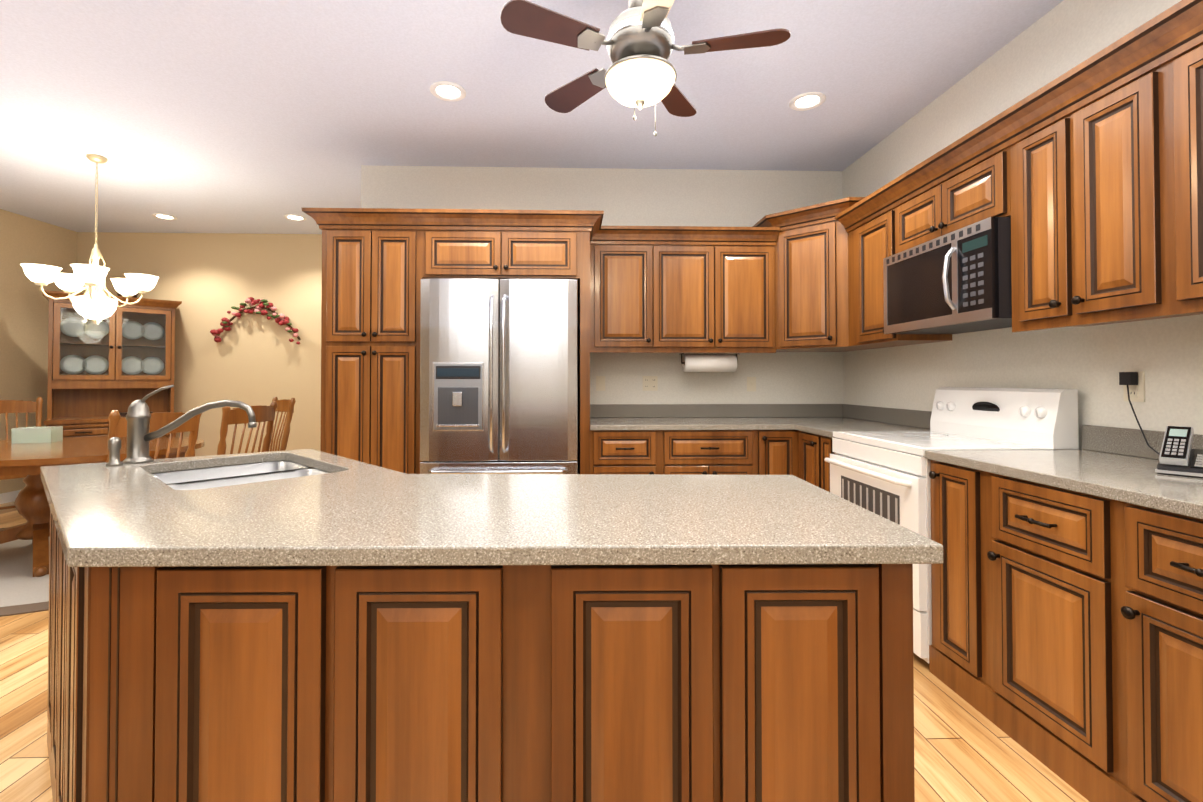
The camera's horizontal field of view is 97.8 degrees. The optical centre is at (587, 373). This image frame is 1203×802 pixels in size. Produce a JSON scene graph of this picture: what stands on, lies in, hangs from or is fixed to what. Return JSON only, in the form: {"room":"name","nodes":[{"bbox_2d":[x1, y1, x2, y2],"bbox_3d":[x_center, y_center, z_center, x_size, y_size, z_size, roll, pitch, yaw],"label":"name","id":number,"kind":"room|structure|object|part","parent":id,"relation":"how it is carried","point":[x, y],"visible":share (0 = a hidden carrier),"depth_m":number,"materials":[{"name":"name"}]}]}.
{"room":"kitchen","nodes":[
{"label":"kitchen","id":0,"kind":"room"},
{"bbox_2d":[0,209,77,493],"bbox_3d":[-5.721,-0.214,1.568,0.140,2.895,8.740,0,-1,-2],"label":"wall","id":1,"kind":"structure","parent":0,"point":[24,309],"depth_m":5.38,"materials":[{"name":"paint"}]},
{"bbox_2d":[0,490,20,503],"bbox_3d":[-5.645,1.184,1.626,0.015,0.100,8.589,0,-1,-2],"label":"baseboard","id":2,"kind":"structure","parent":1,"relation":"attached to","point":[7,497],"depth_m":5.20,"materials":[{"name":"white"}]},
{"bbox_2d":[77,232,321,455],"bbox_3d":[-3.876,-0.153,6.066,4.100,2.895,0.140,0,-1,-2],"label":"wall","id":3,"kind":"structure","parent":0,"point":[209,280],"depth_m":6.00,"materials":[{"name":"paint"}]},
{"bbox_2d":[210,297,299,344],"bbox_3d":[-3.737,-0.594,5.935,1.000,0.540,0.136,0,-1,-2],"label":"swag","id":4,"kind":"object","parent":3,"relation":"attached to","point":[280,319],"visible":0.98,"depth_m":5.92,"materials":[{"name":"red plant"}]},
{"bbox_2d":[0,0,1062,233],"bbox_3d":[-1.765,-1.709,1.778,8.180,0.100,9.000,0,-1,-2],"label":"ceiling","id":5,"kind":"structure","parent":0,"point":[235,116],"depth_m":3.10,"materials":[{"name":"paint"}]},
{"bbox_2d":[20,154,158,323],"bbox_3d":[-3.692,-0.999,3.973,0.750,1.259,0.724,0,-1,-2],"label":"chandelier","id":6,"kind":"object","parent":5,"relation":"hanging from","point":[95,303],"visible":1,"depth_m":3.91,"materials":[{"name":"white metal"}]},
{"bbox_2d":[152,213,176,219],"bbox_3d":[-4.335,-1.605,5.386,0.206,0.008,0.206,0,-1,-2],"label":"recessed light","id":7,"kind":"object","parent":5,"relation":"in","point":[163,216],"visible":1,"depth_m":5.38,"materials":[{"name":"white"}]},
{"bbox_2d":[284,214,305,220],"bbox_3d":[-3.012,-1.605,5.418,0.206,0.008,0.206,0,-1,-2],"label":"recessed light","id":8,"kind":"object","parent":5,"relation":"in","point":[293,217],"visible":0.96,"depth_m":5.41,"materials":[{"name":"white"}]},
{"bbox_2d":[430,81,465,100],"bbox_3d":[-0.808,-1.637,3.053,0.206,0.008,0.206,0,-1,-2],"label":"recessed light","id":9,"kind":"object","parent":5,"relation":"in","point":[446,91],"visible":1,"depth_m":3.04,"materials":[{"name":"white"}]},
{"bbox_2d":[500,0,790,136],"bbox_3d":[0.223,-1.279,2.033,1.069,0.752,1.049,0,-1,-2],"label":"ceiling fan","id":10,"kind":"object","parent":5,"relation":"hanging from","point":[640,73],"visible":1,"depth_m":1.98,"materials":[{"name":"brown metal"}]},
{"bbox_2d":[789,92,825,110],"bbox_3d":[1.326,-1.635,3.162,0.206,0.008,0.206,0,-1,-2],"label":"recessed light","id":11,"kind":"object","parent":5,"relation":"in","point":[806,101],"visible":0.96,"depth_m":3.16,"materials":[{"name":"white"}]},
{"bbox_2d":[0,501,1088,801],"bbox_3d":[-1.765,1.286,1.737,8.180,0.100,9.000,0,-1,-2],"label":"floor","id":12,"kind":"structure","parent":0,"point":[964,751],"depth_m":1.75,"materials":[{"name":"brown wood"}]},
{"bbox_2d":[0,528,49,616],"bbox_3d":[-3.712,1.256,3.580,3.000,0.008,2.040,0,-1,-2],"label":"rug","id":13,"kind":"object","parent":12,"relation":"on","point":[23,590],"visible":0.04,"depth_m":3.13,"materials":[{"name":"beige carpet"}]},
{"bbox_2d":[0,397,42,509],"bbox_3d":[-4.879,0.743,4.437,0.526,1.064,0.448,-1,-1,37],"label":"chair","id":14,"kind":"object","parent":13,"relation":"on","point":[14,406],"visible":0.38,"depth_m":4.63,"materials":[{"name":"brown wood"}]},
{"bbox_2d":[0,437,204,576],"bbox_3d":[-3.711,0.881,3.565,1.900,0.760,1.300,0,-1,-2],"label":"dining table","id":15,"kind":"object","parent":13,"relation":"on","point":[31,503],"visible":0.65,"depth_m":3.45,"materials":[{"name":"brown wood"}]},
{"bbox_2d":[11,426,62,443],"bbox_3d":[-4.019,0.449,3.842,0.220,0.110,0.140,0,-1,-19],"label":"box","id":16,"kind":"object","parent":15,"relation":"on","point":[40,434],"visible":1,"depth_m":3.79,"materials":[{"name":"white plastic"}]},
{"bbox_2d":[106,406,201,461],"bbox_3d":[-2.524,0.722,2.907,0.526,1.064,0.448,0,-1,21],"label":"chair","id":17,"kind":"object","parent":13,"relation":"on","point":[118,425],"visible":0.17,"depth_m":2.84,"materials":[{"name":"brown wood"}]},
{"bbox_2d":[217,401,276,454],"bbox_3d":[-2.524,0.732,3.634,0.526,1.064,0.448,0,-1,11],"label":"chair","id":18,"kind":"object","parent":13,"relation":"on","point":[263,414],"visible":0.31,"depth_m":3.54,"materials":[{"name":"brown wood"}]},
{"bbox_2d":[270,397,295,450],"bbox_3d":[-2.884,0.745,4.562,0.448,1.064,0.526,-1,-1,40],"label":"chair","id":19,"kind":"object","parent":13,"relation":"on","point":[285,405],"visible":0.35,"depth_m":4.69,"materials":[{"name":"brown wood"}]},
{"bbox_2d":[41,278,181,436],"bbox_3d":[-4.848,0.131,5.388,1.070,2.310,0.530,1,-1,-44],"label":"hutch","id":20,"kind":"object","parent":12,"relation":"on","point":[120,359],"visible":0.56,"depth_m":5.36,"materials":[{"name":"brown wood"}]},
{"bbox_2d":[318,221,421,473],"bbox_3d":[-1.420,0.151,3.752,0.652,2.226,0.678,0,-1,-2],"label":"tall cabinet","id":21,"kind":"object","parent":12,"relation":"on","point":[372,270],"depth_m":3.42,"materials":[{"name":"brown wood"}]},
{"bbox_2d":[47,569,914,801],"bbox_3d":[-0.596,0.791,1.570,2.425,0.885,1.317,0,-1,-2],"label":"kitchen island","id":22,"kind":"object","parent":12,"relation":"on","point":[306,625],"depth_m":0.94,"materials":[{"name":"brown wood"}]},
{"bbox_2d":[40,449,942,576],"bbox_3d":[-0.603,0.331,1.579,2.486,0.035,1.368,0,-1,-2],"label":"island countertop","id":23,"kind":"structure","parent":22,"relation":"on","point":[302,510],"depth_m":1.09,"materials":[{"name":"beige stone"}]},
{"bbox_2d":[106,385,328,489],"bbox_3d":[-1.210,0.296,1.764,0.875,0.512,0.760,0,-1,-2],"label":"sink","id":24,"kind":"object","parent":23,"relation":"in","point":[272,470],"depth_m":1.87,"materials":[{"name":"silver metal"}]},
{"bbox_2d":[420,278,577,473],"bbox_3d":[-0.572,0.326,3.667,1.003,1.872,0.820,0,-1,-2],"label":"fridge","id":25,"kind":"object","parent":12,"relation":"on","point":[498,376],"visible":0.75,"depth_m":3.34,"materials":[{"name":"grey metal"}]},
{"bbox_2d":[586,421,661,473],"bbox_3d":[0.239,0.821,3.785,0.460,0.886,0.693,0,-1,-2],"label":"base cabinet","id":26,"kind":"object","parent":12,"relation":"on","point":[607,451],"depth_m":3.45,"materials":[{"name":"brown wood"}]},
{"bbox_2d":[590,404,793,429],"bbox_3d":[1.036,0.308,3.800,2.051,0.139,0.727,0,-1,-2],"label":"countertop","id":27,"kind":"structure","parent":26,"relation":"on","point":[602,416],"depth_m":4.12,"materials":[{"name":"stone"}]},
{"bbox_2d":[662,430,757,474],"bbox_3d":[0.788,0.821,3.802,0.638,0.886,0.693,0,-1,-2],"label":"base cabinet","id":28,"kind":"object","parent":12,"relation":"on","point":[685,452],"depth_m":3.46,"materials":[{"name":"brown wood"}]},
{"bbox_2d":[758,430,797,476],"bbox_3d":[1.248,0.822,3.816,0.282,0.886,0.693,0,-1,-2],"label":"base cabinet","id":29,"kind":"object","parent":12,"relation":"on","point":[777,449],"depth_m":3.48,"materials":[{"name":"brown wood"}]},
{"bbox_2d":[794,404,931,491],"bbox_3d":[1.728,0.744,3.239,0.700,1.025,0.530,0,-1,-2],"label":"base cabinet","id":30,"kind":"object","parent":12,"relation":"on","point":[815,424],"depth_m":3.38,"materials":[{"name":"brown wood"}]},
{"bbox_3d":[1.729,0.301,3.219,0.700,0.139,0.476,0,-1,-2],"label":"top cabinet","id":31,"kind":"part","parent":30,"relation":"part of","materials":[{"name":"grey stone"}]},
{"bbox_2d":[824,387,1078,662],"bbox_3d":[1.695,0.660,2.588,0.752,1.175,0.762,0,-1,-2],"label":"range","id":32,"kind":"object","parent":12,"relation":"on","point":[884,474],"visible":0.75,"depth_m":2.41,"materials":[{"name":"white metal"}]},
{"bbox_2d":[929,460,976,709],"bbox_3d":[1.768,0.797,2.050,0.693,0.886,0.304,0,-1,-2],"label":"base cabinet","id":33,"kind":"object","parent":12,"relation":"on","point":[953,649],"depth_m":2.03,"materials":[{"name":"brown wood"}]},
{"bbox_2d":[977,470,1104,801],"bbox_3d":[1.779,0.792,1.670,0.693,0.886,0.456,0,-1,-2],"label":"base cabinet","id":34,"kind":"object","parent":12,"relation":"on","point":[1067,636],"depth_m":1.65,"materials":[{"name":"brown wood"}]},
{"bbox_2d":[918,420,1202,518],"bbox_3d":[1.791,0.273,1.198,0.697,0.139,2.021,0,-1,-2],"label":"countertop","id":35,"kind":"structure","parent":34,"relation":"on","point":[1117,464],"depth_m":1.79,"materials":[{"name":"stone"}]},
{"bbox_2d":[1155,426,1202,477],"bbox_3d":[1.920,0.243,1.625,0.222,0.141,0.199,1,-1,-37],"label":"phone","id":36,"kind":"object","parent":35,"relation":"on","point":[1178,456],"visible":1,"depth_m":1.63,"materials":[{"name":"grey plastic"}]},
{"bbox_2d":[1101,497,1202,801],"bbox_3d":[1.793,0.786,1.219,0.693,0.886,0.446,0,-1,-2],"label":"base cabinet","id":37,"kind":"object","parent":12,"relation":"on","point":[1152,559],"depth_m":1.34,"materials":[{"name":"brown wood"}]},
{"bbox_2d":[361,165,843,403],"bbox_3d":[0.183,-0.165,5.143,3.960,2.895,1.990,0,-1,-2],"label":"wall","id":38,"kind":"structure","parent":0,"point":[683,197],"depth_m":4.17,"materials":[{"name":"paint"}]},
{"bbox_2d":[422,221,581,296],"bbox_3d":[-0.575,-0.794,3.790,1.039,0.336,0.678,0,-1,-2],"label":"upper cabinet","id":39,"kind":"object","parent":38,"relation":"attached to","point":[449,250],"depth_m":3.46,"materials":[{"name":"brown wood"}]},
{"bbox_2d":[596,376,604,390],"bbox_3d":[0.107,0.079,4.132,0.072,0.116,0.019,0,-1,-2],"label":"electrical outlet","id":40,"kind":"object","parent":38,"relation":"attached to","point":[600,383],"visible":1,"depth_m":4.13,"materials":[{"name":"beige plastic"}]},
{"bbox_2d":[586,237,653,352],"bbox_3d":[0.238,-0.566,3.977,0.469,0.786,0.348,0,-1,-2],"label":"upper cabinet","id":41,"kind":"object","parent":38,"relation":"attached to","point":[619,270],"depth_m":3.81,"materials":[{"name":"brown wood"}]},
{"bbox_2d":[643,376,657,390],"bbox_3d":[0.498,0.079,4.148,0.118,0.116,0.009,0,-1,-2],"label":"electrical outlet","id":42,"kind":"object","parent":38,"relation":"attached to","point":[650,383],"visible":1,"depth_m":4.15,"materials":[{"name":"beige plastic"}]},
{"bbox_2d":[654,237,773,352],"bbox_3d":[0.927,-0.566,3.997,0.909,0.786,0.348,0,-1,-2],"label":"upper cabinet","id":43,"kind":"object","parent":38,"relation":"attached to","point":[712,294],"depth_m":3.83,"materials":[{"name":"brown wood"}]},
{"bbox_2d":[679,353,737,371],"bbox_3d":[0.922,-0.081,3.958,0.442,0.139,0.132,0,-1,-2],"label":"paper towel","id":44,"kind":"object","parent":43,"relation":"hanging from","point":[709,362],"visible":1,"depth_m":3.90,"materials":[{"name":"white paper"}]},
{"bbox_2d":[747,377,755,390],"bbox_3d":[1.307,0.086,4.168,0.072,0.116,0.019,0,-1,-2],"label":"electrical outlet","id":45,"kind":"object","parent":38,"relation":"attached to","point":[751,383],"visible":1,"depth_m":4.17,"materials":[{"name":"beige plastic"}]},
{"bbox_2d":[774,201,841,224],"bbox_3d":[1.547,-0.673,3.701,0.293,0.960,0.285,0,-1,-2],"label":"crown molding","id":46,"kind":"structure","parent":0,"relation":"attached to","point":[831,206],"depth_m":3.61,"materials":[{"name":"brown wood"}]},
{"bbox_2d":[842,0,1202,449],"bbox_3d":[2.225,-0.225,0.823,0.140,2.895,6.770,0,-1,-2],"label":"wall","id":47,"kind":"structure","parent":0,"point":[1089,363],"depth_m":2.46,"materials":[{"name":"paint"}]},
{"bbox_2d":[758,213,894,352],"bbox_3d":[1.724,-0.618,3.860,0.673,0.886,0.672,0,-1,-2],"label":"upper cabinet","id":48,"kind":"object","parent":47,"relation":"attached to","point":[774,283],"depth_m":3.68,"materials":[{"name":"brown wood"}]},
{"bbox_2d":[844,200,951,345],"bbox_3d":[1.909,-0.576,3.262,0.338,0.786,0.529,0,-1,-2],"label":"upper cabinet","id":49,"kind":"object","parent":47,"relation":"attached to","point":[870,238],"depth_m":3.24,"materials":[{"name":"brown wood"}]},
{"bbox_2d":[893,136,1004,254],"bbox_3d":[1.929,-0.822,2.615,0.338,0.312,0.772,0,-1,-2],"label":"upper cabinet","id":50,"kind":"object","parent":47,"relation":"attached to","point":[972,191],"depth_m":2.53,"materials":[{"name":"brown wood"}]},
{"bbox_2d":[883,217,1011,333],"bbox_3d":[1.869,-0.443,2.608,0.454,0.430,0.764,0,-1,-2],"label":"over-the-range microwave","id":51,"kind":"object","parent":50,"relation":"attached to","point":[958,281],"visible":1,"depth_m":2.44,"materials":[{"name":"grey plastic"}]},
{"bbox_2d":[1001,104,1104,331],"bbox_3d":[1.945,-0.592,2.083,0.338,0.786,0.282,0,-1,-2],"label":"upper cabinet","id":52,"kind":"object","parent":47,"relation":"attached to","point":[1033,152],"depth_m":2.08,"materials":[{"name":"brown wood"}]},
{"bbox_2d":[1061,52,1202,323],"bbox_3d":[1.954,-0.596,1.789,0.338,0.786,0.308,0,-1,-2],"label":"upper cabinet","id":53,"kind":"object","parent":47,"relation":"attached to","point":[1107,128],"depth_m":1.80,"materials":[{"name":"brown wood"}]},
{"bbox_2d":[1123,371,1144,401],"bbox_3d":[2.113,0.051,2.029,0.009,0.116,0.072,0,-1,-2],"label":"electrical outlet","id":54,"kind":"object","parent":47,"relation":"attached to","point":[1136,393],"visible":0.65,"depth_m":2.01,"materials":[{"name":"beige plastic"}]},
{"bbox_2d":[1119,372,1159,454],"bbox_3d":[2.078,0.154,1.924,0.068,0.320,0.246,0,-1,-2],"label":"power cord","id":55,"kind":"object","parent":47,"relation":"attached to","point":[1128,378],"visible":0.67,"depth_m":2.01,"materials":[{"name":"grey plastic"}]},
{"bbox_2d":[1153,24,1202,311],"bbox_3d":[1.967,-0.603,1.340,0.338,0.786,0.590,0,-1,-2],"label":"upper cabinet","id":56,"kind":"object","parent":47,"relation":"attached to","point":[1178,66],"depth_m":1.59,"materials":[{"name":"brown wood"}]}
]}

